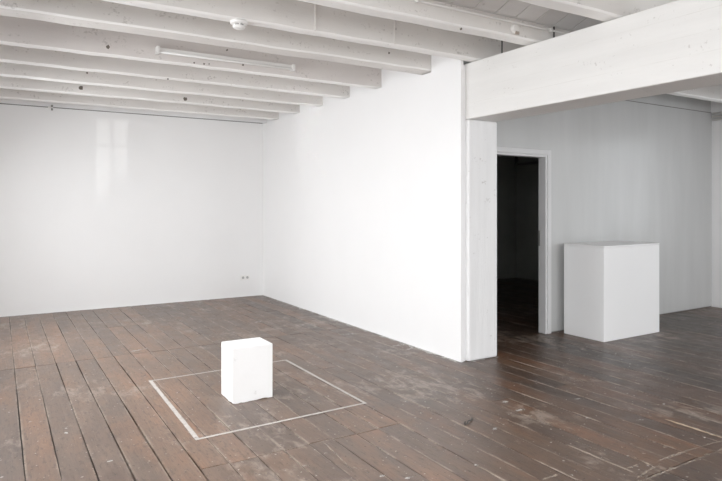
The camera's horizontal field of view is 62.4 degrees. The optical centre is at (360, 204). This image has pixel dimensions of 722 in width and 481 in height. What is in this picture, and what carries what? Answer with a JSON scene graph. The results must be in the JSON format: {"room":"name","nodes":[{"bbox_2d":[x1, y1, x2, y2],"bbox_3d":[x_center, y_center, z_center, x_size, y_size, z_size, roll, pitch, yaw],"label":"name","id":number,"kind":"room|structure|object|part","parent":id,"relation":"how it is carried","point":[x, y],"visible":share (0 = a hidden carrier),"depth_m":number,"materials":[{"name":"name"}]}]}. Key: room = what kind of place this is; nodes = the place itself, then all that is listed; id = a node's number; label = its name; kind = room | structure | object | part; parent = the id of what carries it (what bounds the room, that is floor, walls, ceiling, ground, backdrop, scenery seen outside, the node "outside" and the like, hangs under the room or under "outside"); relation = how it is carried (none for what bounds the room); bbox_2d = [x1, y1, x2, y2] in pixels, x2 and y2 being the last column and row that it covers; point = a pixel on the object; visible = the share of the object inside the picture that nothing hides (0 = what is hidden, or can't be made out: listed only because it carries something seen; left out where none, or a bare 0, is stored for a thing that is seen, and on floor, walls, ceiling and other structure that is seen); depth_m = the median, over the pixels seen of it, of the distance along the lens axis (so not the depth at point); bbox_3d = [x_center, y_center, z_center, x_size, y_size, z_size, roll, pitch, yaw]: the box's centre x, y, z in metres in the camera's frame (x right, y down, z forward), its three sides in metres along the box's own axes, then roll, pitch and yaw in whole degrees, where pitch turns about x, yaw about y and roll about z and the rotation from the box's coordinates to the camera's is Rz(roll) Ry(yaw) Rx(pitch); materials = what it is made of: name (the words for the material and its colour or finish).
{"room":"museum","nodes":[
{"label":"museum","id":0,"kind":"room"},
{"bbox_2d":[0,98,266,316],"bbox_3d":[-3.553,-0.250,8.907,4.540,3.500,0.250,0,0,-31],"label":"wall","id":1,"kind":"structure","parent":0,"point":[99,210],"depth_m":8.80,"materials":[{"name":"white paint"}]},
{"bbox_2d":[0,103,262,123],"bbox_3d":[-3.430,-1.359,8.844,4.185,0.013,0.007,0,0,-31],"label":"trim","id":2,"kind":"structure","parent":1,"relation":"attached to","point":[0,103],"depth_m":8.84,"materials":[{"name":"white wood"}]},
{"bbox_2d":[241,275,248,279],"bbox_3d":[-1.897,1.188,9.761,0.150,0.080,0.014,0,0,-31],"label":"wall socket","id":3,"kind":"object","parent":1,"relation":"attached to","point":[243,277],"visible":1,"depth_m":9.76,"materials":[{"name":"white plastic"}]},
{"bbox_2d":[0,278,721,480],"bbox_3d":[2.139,1.599,4.991,10.286,0.201,12.900,0,0,-31],"label":"floor","id":4,"kind":"structure","parent":0,"point":[79,402],"depth_m":4.62,"materials":[{"name":"brown wood"}]},
{"bbox_2d":[221,337,271,403],"bbox_3d":[-0.898,1.292,4.683,0.324,0.423,0.267,0,0,-31],"label":"plinth","id":5,"kind":"object","parent":4,"relation":"on","point":[246,364],"visible":1,"depth_m":4.58,"materials":[{"name":"paint"}]},
{"bbox_2d":[149,360,365,439],"bbox_3d":[-0.887,1.498,4.786,1.315,0.001,1.527,0,0,-31],"label":"tape outline","id":6,"kind":"object","parent":4,"relation":"on","point":[153,384],"visible":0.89,"depth_m":4.39},
{"bbox_2d":[465,119,496,360],"bbox_3d":[1.077,0.339,5.978,0.380,2.322,0.430,0,0,-31],"label":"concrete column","id":7,"kind":"structure","parent":4,"relation":"on","point":[480,136],"depth_m":5.77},
{"bbox_2d":[464,0,721,121],"bbox_3d":[2.983,-1.090,2.848,0.382,0.536,7.760,0,0,-31],"label":"concrete beam","id":8,"kind":"structure","parent":7,"relation":"on","point":[675,46],"depth_m":4.43,"materials":[{"name":"paint"}]},
{"bbox_2d":[564,241,658,341],"bbox_3d":[2.950,0.975,7.007,1.022,1.050,0.541,0,0,-31],"label":"plinth","id":9,"kind":"object","parent":4,"relation":"on","point":[611,288],"visible":1,"depth_m":6.76,"materials":[{"name":"white paint"}]},
{"bbox_2d":[263,55,464,361],"bbox_3d":[-0.312,-0.250,7.970,0.220,3.500,5.223,0,0,-31],"label":"wall partition","id":10,"kind":"structure","parent":0,"point":[364,192],"depth_m":6.89,"materials":[{"name":"white paint"}]},
{"bbox_2d":[497,155,538,280],"bbox_3d":[2.085,-0.250,9.408,5.350,3.500,4.100,0,0,-31],"label":"wall","id":11,"kind":"structure","parent":0,"point":[517,186],"depth_m":12.14,"materials":[{"name":"black paint"}]},
{"bbox_2d":[434,0,603,31],"bbox_3d":[2.060,-1.735,4.961,10.020,0.430,12.830,0,0,-31],"label":"ceiling","id":12,"kind":"structure","parent":0,"point":[516,9],"depth_m":4.80,"materials":[{"name":"white wood"}]},
{"bbox_2d":[0,88,278,119],"bbox_3d":[-3.168,-1.568,8.497,4.270,0.403,0.096,0,0,-31],"label":"joist","id":13,"kind":"object","parent":12,"relation":"hanging from","point":[4,93],"visible":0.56,"depth_m":8.42,"materials":[{"name":"white wood"}]},
{"bbox_2d":[0,76,299,113],"bbox_3d":[-2.761,-1.568,7.828,4.270,0.404,0.094,0,0,-31],"label":"joist","id":14,"kind":"object","parent":12,"relation":"hanging from","point":[26,84],"visible":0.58,"depth_m":7.71,"materials":[{"name":"white wood"}]},
{"bbox_2d":[0,62,322,106],"bbox_3d":[-2.376,-1.522,7.196,4.270,0.496,0.094,0,0,-31],"label":"joist","id":15,"kind":"object","parent":12,"relation":"hanging from","point":[7,69],"visible":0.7,"depth_m":7.08,"materials":[{"name":"white wood"}]},
{"bbox_2d":[0,44,349,98],"bbox_3d":[-1.991,-1.562,6.564,4.270,0.416,0.094,0,0,-31],"label":"joist","id":16,"kind":"object","parent":12,"relation":"hanging from","point":[8,53],"visible":0.52,"depth_m":6.43,"materials":[{"name":"white wood"}]},
{"bbox_2d":[0,15,380,88],"bbox_3d":[-1.606,-1.569,5.932,4.270,0.403,0.094,0,0,-31],"label":"joist","id":17,"kind":"object","parent":12,"relation":"hanging from","point":[14,31],"visible":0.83,"depth_m":5.69,"materials":[{"name":"white wood"}]},
{"bbox_2d":[155,46,294,71],"bbox_3d":[-1.327,-1.463,6.002,1.428,0.068,0.083,0,0,-31],"label":"light","id":18,"kind":"object","parent":17,"relation":"attached to","point":[158,49],"visible":1,"depth_m":5.95,"materials":[{"name":"white plastic"}]},
{"bbox_2d":[0,0,430,74],"bbox_3d":[-1.109,-1.526,5.093,4.245,0.488,0.223,0,0,-31],"label":"joist","id":19,"kind":"object","parent":12,"relation":"hanging from","point":[97,14],"visible":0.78,"depth_m":4.91,"materials":[{"name":"white wood"}]},
{"bbox_2d":[102,0,721,102],"bbox_3d":[1.442,-1.568,5.879,9.420,0.403,0.125,0,0,-31],"label":"joist","id":20,"kind":"object","parent":12,"relation":"hanging from","point":[295,16],"visible":0.41,"depth_m":4.87,"materials":[{"name":"white wood"}]},
{"bbox_2d":[230,18,247,29],"bbox_3d":[-0.911,-1.343,4.451,0.132,0.061,0.132,0,0,-31],"label":"smoke detector","id":21,"kind":"object","parent":20,"relation":"attached to","point":[238,24],"visible":1,"depth_m":4.42,"materials":[{"name":"white plastic"}]},
{"bbox_2d":[298,0,571,45],"bbox_3d":[1.804,-1.554,5.284,9.420,0.431,0.159,0,0,-31],"label":"joist","id":22,"kind":"object","parent":12,"relation":"hanging from","point":[408,11],"visible":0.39,"depth_m":4.51,"materials":[{"name":"white wood"}]},
{"bbox_2d":[410,0,566,34],"bbox_3d":[1.855,-1.439,5.201,9.420,0.118,0.037,0,0,-31],"label":"conduit pipe","id":23,"kind":"object","parent":22,"relation":"attached to","point":[514,27],"visible":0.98,"depth_m":4.75,"materials":[{"name":"paint"}]},
{"bbox_2d":[519,0,676,21],"bbox_3d":[2.207,-1.568,4.623,9.420,0.403,0.156,0,0,-31],"label":"joist","id":24,"kind":"object","parent":12,"relation":"hanging from","point":[602,10],"visible":0.34,"depth_m":4.27,"materials":[{"name":"white wood"}]},
{"bbox_2d":[463,61,711,331],"bbox_3d":[3.018,-0.250,7.530,5.010,3.500,0.080,0,0,-31],"label":"wall","id":25,"kind":"structure","parent":0,"point":[621,170],"depth_m":7.87,"materials":[{"name":"white paint"}]},
{"bbox_2d":[497,146,550,333],"bbox_3d":[1.729,0.430,6.729,1.085,2.140,0.122,0,0,-31],"label":"door frame","id":26,"kind":"structure","parent":25,"relation":"in","point":[544,232],"depth_m":6.94,"materials":[{"name":"paint"}]},
{"bbox_3d":[2.094,0.390,7.006,0.005,0.180,0.028,0,0,-31],"label":"strike plate","id":27,"kind":"part","parent":26,"relation":"part of","materials":[{"name":"metal"}]},
{"bbox_2d":[552,306,710,331],"bbox_3d":[3.701,1.494,7.913,3.445,0.012,0.016,0,0,-31],"label":"baseboard","id":28,"kind":"structure","parent":25,"relation":"attached to","point":[707,306],"depth_m":8.36,"materials":[{"name":"white wood"}]},
{"bbox_2d":[625,100,710,112],"bbox_3d":[3.466,-1.359,7.765,4.000,0.013,0.007,0,0,-31],"label":"trim","id":29,"kind":"structure","parent":25,"relation":"attached to","point":[625,100],"depth_m":8.22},
{"bbox_2d":[711,101,721,307],"bbox_3d":[7.364,-0.250,5.452,0.250,3.500,8.150,0,0,-31],"label":"wall","id":30,"kind":"structure","parent":0,"point":[715,106],"depth_m":8.74,"materials":[{"name":"white paint"}]}
]}

